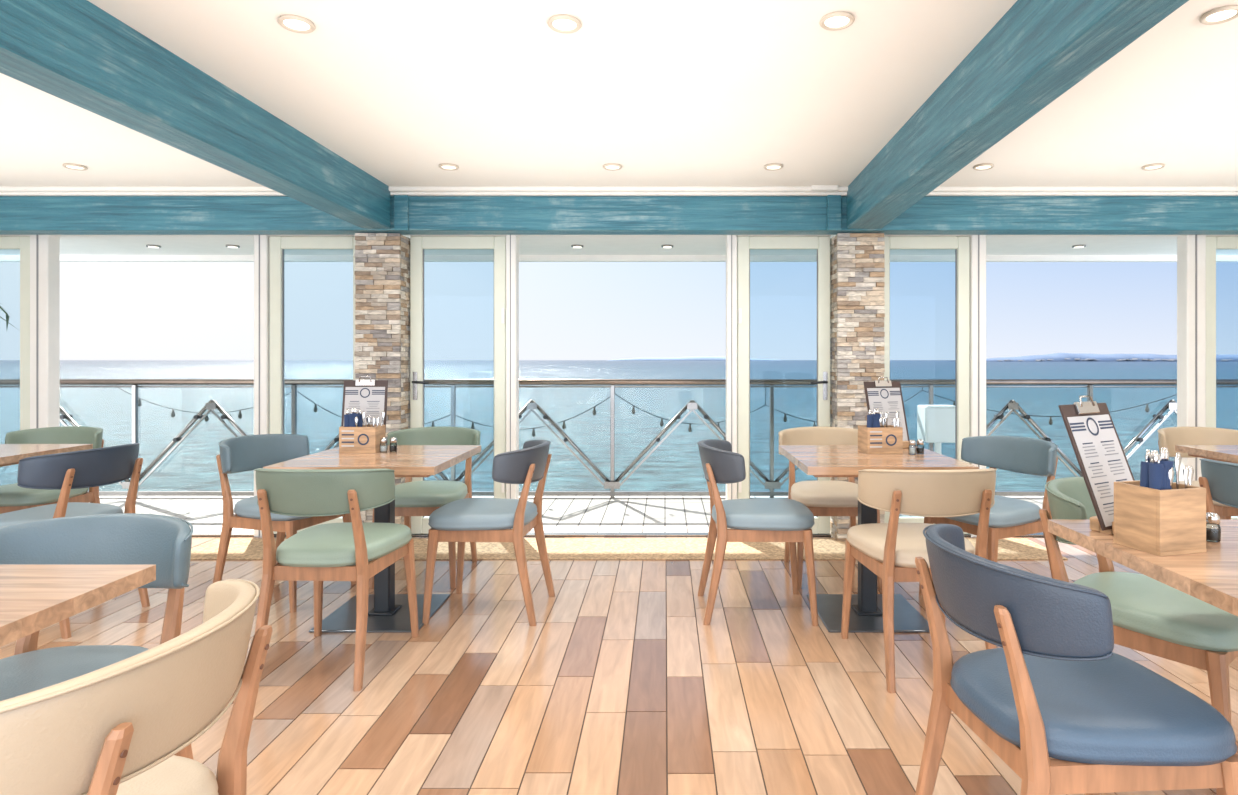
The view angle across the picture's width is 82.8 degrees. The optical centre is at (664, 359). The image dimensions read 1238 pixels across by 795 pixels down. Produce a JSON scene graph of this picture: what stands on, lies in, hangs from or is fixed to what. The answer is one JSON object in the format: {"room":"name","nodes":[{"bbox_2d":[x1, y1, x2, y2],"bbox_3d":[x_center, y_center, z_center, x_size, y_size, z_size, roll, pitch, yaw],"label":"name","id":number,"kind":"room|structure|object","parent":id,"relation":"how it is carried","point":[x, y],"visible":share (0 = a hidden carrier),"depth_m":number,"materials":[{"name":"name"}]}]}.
{"room":"seaside restaurant","nodes":[
{"label":"seaside restaurant","id":0,"kind":"room"},
{"bbox_2d":[0,0,1237,185],"bbox_3d":[-0.200,-1.038,1.130,9.800,0.385,7.460,0,0,0],"label":"ceiling","id":1,"kind":"structure","parent":0,"point":[668,92],"depth_m":2.89,"materials":[{"name":"paint"}]},
{"bbox_2d":[62,163,87,170],"bbox_3d":[-3.370,-1.103,4.000,0.112,0.014,0.112,0,0,0],"label":"recessed light","id":2,"kind":"object","parent":1,"relation":"in","point":[72,166],"depth_m":3.99,"materials":[{"name":"white"}]},
{"bbox_2d":[0,0,389,228],"bbox_3d":[-1.878,-0.978,0.950,0.225,0.265,7.100,0,0,0],"label":"ceiling beam","id":3,"kind":"structure","parent":1,"relation":"attached to","point":[75,52],"depth_m":2.54,"materials":[{"name":"teal wood"}]},
{"bbox_2d":[277,14,315,33],"bbox_3d":[-1.210,-1.103,2.300,0.112,0.014,0.112,0,0,0],"label":"recessed light","id":4,"kind":"object","parent":1,"relation":"in","point":[294,23],"depth_m":2.29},
{"bbox_2d":[439,163,458,170],"bbox_3d":[-1.235,-1.103,4.000,0.112,0.014,0.112,0,0,0],"label":"recessed light","id":5,"kind":"object","parent":1,"relation":"in","point":[445,166],"depth_m":3.98,"materials":[{"name":"white"}]},
{"bbox_2d":[547,14,581,33],"bbox_3d":[-0.330,-1.103,2.300,0.112,0.014,0.112,0,0,0],"label":"recessed light","id":6,"kind":"object","parent":1,"relation":"in","point":[562,23],"depth_m":2.29,"materials":[{"name":"white"}]},
{"bbox_2d":[603,163,621,170],"bbox_3d":[-0.300,-1.103,4.000,0.112,0.014,0.112,0,0,0],"label":"recessed light","id":7,"kind":"object","parent":1,"relation":"in","point":[610,166],"depth_m":3.98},
{"bbox_2d":[0,195,1237,234],"bbox_3d":[-0.200,-0.949,4.600,9.800,0.227,0.200,0,0,0],"label":"cross beam","id":8,"kind":"structure","parent":1,"relation":"attached to","point":[19,215],"depth_m":4.53,"materials":[{"name":"teal wood"}]},
{"bbox_2d":[0,185,1237,195],"bbox_3d":[-0.200,-1.086,4.593,9.800,0.048,0.305,0,0,0],"label":"trim","id":9,"kind":"structure","parent":1,"relation":"attached to","point":[814,190],"depth_m":4.50,"materials":[{"name":"white paint"}]},
{"bbox_2d":[764,163,782,170],"bbox_3d":[0.620,-1.103,4.000,0.112,0.014,0.112,0,0,0],"label":"recessed light","id":10,"kind":"object","parent":1,"relation":"in","point":[772,166],"depth_m":3.98,"materials":[{"name":"white"}]},
{"bbox_2d":[819,11,854,30],"bbox_3d":[0.560,-1.103,2.280,0.112,0.014,0.112,0,0,0],"label":"recessed light","id":11,"kind":"object","parent":1,"relation":"in","point":[839,20],"depth_m":2.27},
{"bbox_2d":[973,163,993,170],"bbox_3d":[1.820,-1.103,4.000,0.112,0.014,0.112,0,0,0],"label":"recessed light","id":12,"kind":"object","parent":1,"relation":"in","point":[985,166],"depth_m":3.99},
{"bbox_2d":[847,0,1188,228],"bbox_3d":[1.160,-0.978,0.950,0.480,0.265,7.100,0,0,0],"label":"ceiling beam","id":13,"kind":"structure","parent":1,"relation":"attached to","point":[1038,50],"depth_m":2.37,"materials":[{"name":"teal wood"}]},
{"bbox_2d":[1141,163,1164,170],"bbox_3d":[2.790,-1.103,4.000,0.112,0.014,0.112,0,0,0],"label":"recessed light","id":14,"kind":"object","parent":1,"relation":"in","point":[1155,166],"depth_m":3.99,"materials":[{"name":"white"}]},
{"bbox_2d":[1199,5,1237,24],"bbox_3d":[1.780,-1.103,2.240,0.112,0.014,0.112,0,0,0],"label":"recessed light","id":15,"kind":"object","parent":1,"relation":"in","point":[1223,14],"depth_m":2.24,"materials":[{"name":"white"}]},
{"bbox_2d":[0,537,1237,794],"bbox_3d":[-0.200,1.260,1.070,9.800,0.120,7.340,0,0,0],"label":"floor","id":16,"kind":"structure","parent":0,"point":[620,685],"depth_m":2.59,"materials":[{"name":"wood"}]},
{"bbox_2d":[0,444,92,466],"bbox_3d":[-3.430,0.825,3.380,0.720,0.750,0.750,0,0,0],"label":"dining table","id":17,"kind":"object","parent":16,"relation":"on","point":[10,454],"visible":0.45,"depth_m":3.52,"materials":[{"name":"brown wood"}]},
{"bbox_2d":[0,426,103,513],"bbox_3d":[-3.540,0.799,3.951,0.535,0.802,0.548,0,0,0],"label":"dining chair","id":18,"kind":"object","parent":16,"relation":"on","point":[13,497],"visible":0.52,"depth_m":4.05,"materials":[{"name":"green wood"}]},
{"bbox_2d":[0,443,149,638],"bbox_3d":[-2.799,0.799,3.255,0.548,0.802,0.535,0,0,9],"label":"dining chair","id":19,"kind":"object","parent":16,"relation":"on","point":[66,471],"visible":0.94,"depth_m":3.13,"materials":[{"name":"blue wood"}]},
{"bbox_2d":[0,565,155,646],"bbox_3d":[-1.480,0.825,1.165,0.720,0.750,0.750,0,0,0],"label":"dining table","id":20,"kind":"object","parent":16,"relation":"on","point":[33,598],"visible":1,"depth_m":1.39,"materials":[{"name":"brown wood"}]},
{"bbox_2d":[0,513,193,759],"bbox_3d":[-1.401,0.799,1.561,0.535,0.802,0.548,0,0,-2],"label":"dining chair","id":21,"kind":"object","parent":16,"relation":"on","point":[162,541],"visible":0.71,"depth_m":1.74,"materials":[{"name":"blue leather"}]},
{"bbox_2d":[0,579,271,794],"bbox_3d":[-0.944,0.799,1.071,0.548,0.802,0.535,0,0,-1],"label":"dining chair","id":22,"kind":"object","parent":16,"relation":"on","point":[119,728],"visible":1,"depth_m":0.97,"materials":[{"name":"beige leather"}]},
{"bbox_2d":[213,434,355,612],"bbox_3d":[-1.960,0.799,3.607,0.548,0.802,0.535,0,0,14],"label":"dining chair","id":23,"kind":"object","parent":16,"relation":"on","point":[250,452],"visible":0.67,"depth_m":3.48,"materials":[{"name":"blue leather"}]},
{"bbox_2d":[254,468,418,690],"bbox_3d":[-1.306,0.799,2.799,0.535,0.802,0.548,0,0,2],"label":"dining chair","id":24,"kind":"object","parent":16,"relation":"on","point":[356,550],"visible":1,"depth_m":2.61,"materials":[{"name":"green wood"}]},
{"bbox_2d":[263,445,480,631],"bbox_3d":[-1.330,0.825,3.320,0.720,0.750,0.750,0,0,0],"label":"dining table","id":25,"kind":"object","parent":16,"relation":"on","point":[388,611],"visible":0.77,"depth_m":3.26,"materials":[{"name":"brown wood"}]},
{"bbox_2d":[339,407,384,452],"bbox_3d":[-1.482,0.340,3.450,0.192,0.218,0.125,0,0,0],"label":"caddy","id":26,"kind":"object","parent":25,"relation":"on","point":[355,436],"visible":0.98,"depth_m":3.39,"materials":[{"name":"brown wood"}]},
{"bbox_2d":[341,376,387,435],"bbox_3d":[-1.555,0.267,3.607,0.225,0.366,0.085,0,0,-3],"label":"clipboard","id":27,"kind":"object","parent":25,"relation":"on","point":[367,395],"visible":0.46,"depth_m":3.63,"materials":[{"name":"paper"}]},
{"bbox_2d":[380,438,386,451],"bbox_3d":[-1.375,0.414,3.420,0.035,0.070,0.035,0,0,0],"label":"salt shaker","id":28,"kind":"object","parent":25,"relation":"on","point":[382,440],"visible":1,"depth_m":3.41,"materials":[{"name":"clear glass"}]},
{"bbox_2d":[390,437,396,451],"bbox_3d":[-1.335,0.414,3.440,0.035,0.070,0.035,0,0,0],"label":"pepper shaker","id":29,"kind":"object","parent":25,"relation":"on","point":[393,448],"visible":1,"depth_m":3.43,"materials":[{"name":"clear glass"}]},
{"bbox_2d":[354,233,409,524],"bbox_3d":[-1.893,0.182,4.728,0.295,2.035,0.263,0,0,0],"label":"stone column","id":30,"kind":"structure","parent":16,"relation":"on","point":[382,265],"depth_m":4.61,"materials":[{"name":"stone"}]},
{"bbox_2d":[369,427,480,588],"bbox_3d":[-1.330,0.799,3.931,0.535,0.802,0.548,0,0,0],"label":"dining chair","id":31,"kind":"object","parent":16,"relation":"on","point":[415,498],"visible":0.67,"depth_m":3.92,"materials":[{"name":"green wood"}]},
{"bbox_2d":[422,440,554,625],"bbox_3d":[-0.829,0.799,3.378,0.548,0.802,0.535,0,0,3],"label":"dining chair","id":32,"kind":"object","parent":16,"relation":"on","point":[461,521],"visible":1,"depth_m":3.18,"materials":[{"name":"blue leather"}]},
{"bbox_2d":[190,538,1067,559],"bbox_3d":[-0.290,1.196,4.440,5.420,0.008,0.480,0,0,0],"label":"threshold","id":33,"kind":"object","parent":16,"relation":"on","point":[239,548],"visible":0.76,"depth_m":4.43,"materials":[{"name":"wicker"}]},
{"bbox_2d":[697,440,817,625],"bbox_3d":[0.429,0.799,3.379,0.548,0.802,0.535,0,0,-1],"label":"dining chair","id":34,"kind":"object","parent":16,"relation":"on","point":[791,521],"visible":1,"depth_m":3.19,"materials":[{"name":"blue leather"}]},
{"bbox_2d":[778,427,881,588],"bbox_3d":[0.920,0.799,3.931,0.535,0.802,0.548,0,0,0],"label":"dining chair","id":35,"kind":"object","parent":16,"relation":"on","point":[822,497],"visible":0.54,"depth_m":3.90,"materials":[{"name":"beige leather"}]},
{"bbox_2d":[830,233,884,540],"bbox_3d":[1.290,0.182,4.728,0.310,2.035,0.263,0,0,0],"label":"stone column","id":36,"kind":"structure","parent":16,"relation":"on","point":[857,260],"depth_m":4.61,"materials":[{"name":"stone"}]},
{"bbox_2d":[779,445,978,631],"bbox_3d":[0.960,0.825,3.320,0.720,0.750,0.750,0,0,0],"label":"dining table","id":37,"kind":"object","parent":16,"relation":"on","point":[866,610],"visible":0.8,"depth_m":3.23,"materials":[{"name":"brown wood"}]},
{"bbox_2d":[858,408,902,453],"bbox_3d":[1.058,0.340,3.420,0.192,0.218,0.125,0,0,-6],"label":"caddy","id":38,"kind":"object","parent":37,"relation":"on","point":[875,437],"visible":1,"depth_m":3.37,"materials":[{"name":"brown wood"}]},
{"bbox_2d":[864,377,908,447],"bbox_3d":[1.152,0.269,3.603,0.225,0.360,0.119,0,0,-19],"label":"clipboard","id":39,"kind":"object","parent":37,"relation":"on","point":[885,395],"visible":0.61,"depth_m":3.63,"materials":[{"name":"paper"}]},
{"bbox_2d":[908,439,915,454],"bbox_3d":[1.180,0.414,3.340,0.035,0.070,0.035,0,0,0],"label":"salt shaker","id":40,"kind":"object","parent":37,"relation":"on","point":[912,451],"visible":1,"depth_m":3.33,"materials":[{"name":"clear glass"}]},
{"bbox_2d":[916,439,923,453],"bbox_3d":[1.225,0.414,3.360,0.035,0.070,0.035,0,0,0],"label":"pepper shaker","id":41,"kind":"object","parent":37,"relation":"on","point":[919,450],"visible":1,"depth_m":3.35,"materials":[{"name":"clear glass"}]},
{"bbox_2d":[841,468,996,692],"bbox_3d":[1.002,0.799,2.789,0.535,0.802,0.548,0,0,-3],"label":"dining chair","id":42,"kind":"object","parent":16,"relation":"on","point":[889,550],"visible":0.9,"depth_m":2.58,"materials":[{"name":"beige leather"}]},
{"bbox_2d":[919,436,1057,594],"bbox_3d":[1.628,0.799,3.493,0.548,0.802,0.535,0,0,-24],"label":"dining chair","id":43,"kind":"object","parent":16,"relation":"on","point":[1009,517],"visible":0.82,"depth_m":3.43,"materials":[{"name":"blue leather"}]},
{"bbox_2d":[915,524,1237,794],"bbox_3d":[0.864,0.799,1.537,0.548,0.802,0.535,0,0,-6],"label":"dining chair","id":44,"kind":"object","parent":16,"relation":"on","point":[1056,687],"visible":1,"depth_m":1.37,"materials":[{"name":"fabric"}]},
{"bbox_2d":[1039,477,1237,725],"bbox_3d":[1.481,0.799,2.144,0.535,0.802,0.548,0,0,-38],"label":"dining chair","id":45,"kind":"object","parent":16,"relation":"on","point":[1151,616],"visible":0.5,"depth_m":1.99,"materials":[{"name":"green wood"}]},
{"bbox_2d":[1048,519,1237,616],"bbox_3d":[1.440,0.825,1.600,0.720,0.750,0.750,0,0,0],"label":"dining table","id":46,"kind":"object","parent":16,"relation":"on","point":[1211,576],"visible":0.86,"depth_m":1.58,"materials":[{"name":"brown wood"}]},
{"bbox_2d":[1058,395,1134,534],"bbox_3d":[1.200,0.274,1.886,0.225,0.351,0.152,0,0,-30],"label":"clipboard","id":47,"kind":"object","parent":46,"relation":"on","point":[1095,441],"visible":0.7,"depth_m":1.89,"materials":[{"name":"paper"}]},
{"bbox_2d":[1113,448,1206,555],"bbox_3d":[1.195,0.328,1.683,0.157,0.243,0.124,0,0,-14],"label":"caddy","id":48,"kind":"object","parent":46,"relation":"on","point":[1155,514],"visible":1,"depth_m":1.63,"materials":[{"name":"brown wood"}]},
{"bbox_2d":[1206,512,1220,541],"bbox_3d":[1.360,0.414,1.740,0.035,0.070,0.035,0,0,0],"label":"pepper shaker","id":49,"kind":"object","parent":46,"relation":"on","point":[1212,535],"visible":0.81,"depth_m":1.73,"materials":[{"name":"clear glass"}]},
{"bbox_2d":[1158,427,1237,518],"bbox_3d":[3.120,0.799,3.931,0.535,0.802,0.548,0,0,0],"label":"dining chair","id":50,"kind":"object","parent":16,"relation":"on","point":[1169,437],"visible":0.44,"depth_m":4.12,"materials":[{"name":"beige leather"}]},
{"bbox_2d":[1175,445,1237,463],"bbox_3d":[3.060,0.825,3.330,0.720,0.750,0.750,0,0,0],"label":"dining table","id":51,"kind":"object","parent":16,"relation":"on","point":[1225,453],"visible":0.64,"depth_m":3.52,"materials":[{"name":"brown wood"}]},
{"bbox_2d":[1198,458,1237,512],"bbox_3d":[2.450,0.799,2.732,0.548,0.802,0.535,0,0,-14],"label":"dining chair","id":52,"kind":"object","parent":16,"relation":"on","point":[1219,478],"visible":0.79,"depth_m":2.77,"materials":[{"name":"blue leather"}]},
{"bbox_2d":[0,235,1237,261],"bbox_3d":[0.000,-0.995,5.615,18.000,0.210,1.490,0,0,0],"label":"soffit","id":53,"kind":"structure","parent":0,"point":[72,249],"depth_m":6.01,"materials":[{"name":"white paint"}]},
{"bbox_2d":[89,496,1237,536],"bbox_3d":[0.000,1.335,5.575,18.000,0.230,1.490,0,0,0],"label":"floor","id":54,"kind":"structure","parent":0,"point":[205,513],"depth_m":5.67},
{"bbox_2d":[0,303,19,330],"bbox_3d":[-6.047,0.308,5.500,1.684,1.824,1.099,0,0,0],"label":"potted palm","id":55,"kind":"object","parent":54,"relation":"on","point":[1,308],"visible":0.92,"depth_m":5.72,"materials":[{"name":"green plant"}]},
{"bbox_2d":[0,379,1237,497],"bbox_3d":[0.188,0.695,6.176,18.375,1.050,0.101,0,0,0],"label":"balcony railing","id":56,"kind":"object","parent":54,"relation":"on","point":[612,484],"visible":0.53,"depth_m":6.17,"materials":[{"name":"metal"}]},
{"bbox_2d":[138,397,197,417],"bbox_3d":[-4.421,0.423,6.251,0.525,0.178,0.050,0,0,0],"label":"string lights","id":57,"kind":"object","parent":56,"relation":"attached to","point":[139,399],"depth_m":6.26,"materials":[{"name":"black metal"}]},
{"bbox_2d":[226,407,253,418],"bbox_3d":[-3.780,0.471,6.251,0.240,0.098,0.050,0,0,0],"label":"string lights","id":58,"kind":"object","parent":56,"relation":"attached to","point":[239,415],"depth_m":6.26,"materials":[{"name":"black metal"}]},
{"bbox_2d":[297,391,341,417],"bbox_3d":[-3.073,0.396,6.251,0.391,0.231,0.050,0,0,0],"label":"string lights","id":59,"kind":"object","parent":56,"relation":"attached to","point":[315,407],"depth_m":6.26,"materials":[{"name":"black metal"}]},
{"bbox_2d":[425,414,450,426],"bbox_3d":[-2.019,0.538,6.251,0.222,0.107,0.050,0,0,0],"label":"string lights","id":60,"kind":"object","parent":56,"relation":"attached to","point":[432,425],"depth_m":6.26,"materials":[{"name":"black metal"}]},
{"bbox_2d":[456,415,493,428],"bbox_3d":[-1.690,0.551,6.251,0.329,0.116,0.050,0,0,0],"label":"string lights","id":61,"kind":"object","parent":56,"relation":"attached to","point":[472,426],"depth_m":6.26,"materials":[{"name":"black metal"}]},
{"bbox_2d":[526,424,551,436],"bbox_3d":[-1.121,0.627,6.251,0.222,0.107,0.050,0,0,0],"label":"string lights","id":62,"kind":"object","parent":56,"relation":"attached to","point":[533,432],"depth_m":6.26,"materials":[{"name":"black metal"}]},
{"bbox_2d":[556,397,609,428],"bbox_3d":[-0.729,0.471,6.251,0.471,0.276,0.050,0,0,0],"label":"string lights","id":63,"kind":"object","parent":56,"relation":"attached to","point":[594,411],"depth_m":6.26,"materials":[{"name":"black metal"}]},
{"bbox_2d":[615,394,670,426],"bbox_3d":[-0.196,0.449,6.251,0.489,0.285,0.050,0,0,0],"label":"string lights","id":64,"kind":"object","parent":56,"relation":"attached to","point":[633,410],"depth_m":6.26,"materials":[{"name":"black metal"}]},
{"bbox_2d":[675,421,693,431],"bbox_3d":[0.173,0.592,6.251,0.160,0.089,0.050,0,0,0],"label":"string lights","id":65,"kind":"object","parent":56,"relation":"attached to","point":[690,428],"depth_m":6.26,"materials":[{"name":"black metal"}]},
{"bbox_2d":[750,388,768,412],"bbox_3d":[0.841,0.360,6.251,0.160,0.213,0.050,0,0,0],"label":"string lights","id":66,"kind":"object","parent":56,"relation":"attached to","point":[765,388],"depth_m":6.26,"materials":[{"name":"black metal"}]},
{"bbox_2d":[774,409,816,426],"bbox_3d":[1.161,0.516,6.251,0.374,0.151,0.050,0,0,0],"label":"string lights","id":67,"kind":"object","parent":56,"relation":"attached to","point":[785,418],"depth_m":6.26,"materials":[{"name":"black metal"}]},
{"bbox_2d":[1042,416,1061,424],"bbox_3d":[3.442,0.538,6.251,0.169,0.071,0.050,0,0,0],"label":"string lights","id":68,"kind":"object","parent":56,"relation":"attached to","point":[1050,421],"depth_m":6.26,"materials":[{"name":"black metal"}]},
{"bbox_2d":[1110,394,1176,411],"bbox_3d":[4.256,0.382,6.251,0.587,0.151,0.050,0,0,0],"label":"string lights","id":69,"kind":"object","parent":56,"relation":"attached to","point":[1147,408],"depth_m":6.26,"materials":[{"name":"black metal"}]},
{"bbox_2d":[917,405,954,453],"bbox_3d":[2.280,0.800,5.848,0.280,0.840,0.205,0,0,0],"label":"utility box","id":70,"kind":"object","parent":54,"relation":"on","point":[935,423],"visible":0.55,"depth_m":5.75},
{"bbox_3d":[-0.200,-0.993,4.803,9.800,0.235,0.115,0,0,0],"label":"wall","id":71,"kind":"structure","parent":0,"visible":0},
{"bbox_2d":[0,235,1237,537],"bbox_3d":[-0.200,0.172,4.793,9.800,2.095,0.104,0,0,0],"label":"window frame","id":72,"kind":"structure","parent":71,"relation":"in","point":[44,249],"depth_m":4.75,"materials":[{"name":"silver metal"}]},
{"bbox_2d":[0,236,29,429],"bbox_3d":[-4.705,0.172,4.790,0.782,2.029,0.050,0,0,0],"label":"door","id":73,"kind":"structure","parent":72,"relation":"attached to","point":[22,243],"depth_m":4.76,"materials":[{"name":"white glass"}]},
{"bbox_2d":[269,236,358,533],"bbox_3d":[-2.370,0.172,4.790,0.652,2.029,0.050,0,0,0],"label":"door","id":74,"kind":"structure","parent":72,"relation":"attached to","point":[277,244],"depth_m":4.76,"materials":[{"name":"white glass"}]},
{"bbox_2d":[410,236,505,533],"bbox_3d":[-1.410,0.172,4.761,0.652,2.029,0.109,0,0,0],"label":"door","id":75,"kind":"structure","parent":72,"relation":"attached to","point":[418,244],"depth_m":4.76,"materials":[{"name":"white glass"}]},
{"bbox_2d":[737,236,829,533],"bbox_3d":[0.810,0.172,4.761,0.632,2.029,0.109,0,0,0],"label":"door","id":76,"kind":"structure","parent":72,"relation":"attached to","point":[745,244],"depth_m":4.76,"materials":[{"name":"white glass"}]},
{"bbox_2d":[881,236,969,533],"bbox_3d":[1.762,0.172,4.790,0.627,2.029,0.050,0,0,0],"label":"door","id":77,"kind":"structure","parent":72,"relation":"attached to","point":[960,244],"depth_m":4.76,"materials":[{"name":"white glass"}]},
{"bbox_2d":[1206,236,1237,518],"bbox_3d":[4.185,0.172,4.790,1.022,2.029,0.050,0,0,0],"label":"door","id":78,"kind":"structure","parent":72,"relation":"attached to","point":[1213,243],"depth_m":4.76,"materials":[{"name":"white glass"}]},
{"label":"outside","id":79,"kind":"structure","parent":0,"visible":0},
{"bbox_2d":[0,360,1237,490],"bbox_3d":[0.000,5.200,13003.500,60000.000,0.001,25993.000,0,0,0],"label":"sea","id":80,"kind":"structure","parent":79,"point":[675,464],"depth_m":72.08,"materials":[{"name":"liquid"}]},
{"bbox_2d":[606,356,781,360],"bbox_3d":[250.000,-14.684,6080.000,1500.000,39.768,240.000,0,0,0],"label":"hills","id":81,"kind":"structure","parent":80,"relation":"on","point":[692,358],"depth_m":5976.06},
{"bbox_2d":[986,353,1237,360],"bbox_3d":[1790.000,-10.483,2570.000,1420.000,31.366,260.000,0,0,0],"label":"headland","id":82,"kind":"structure","parent":80,"relation":"on","point":[1055,356],"depth_m":2479.06,"materials":[{"name":"blue"}]}
]}

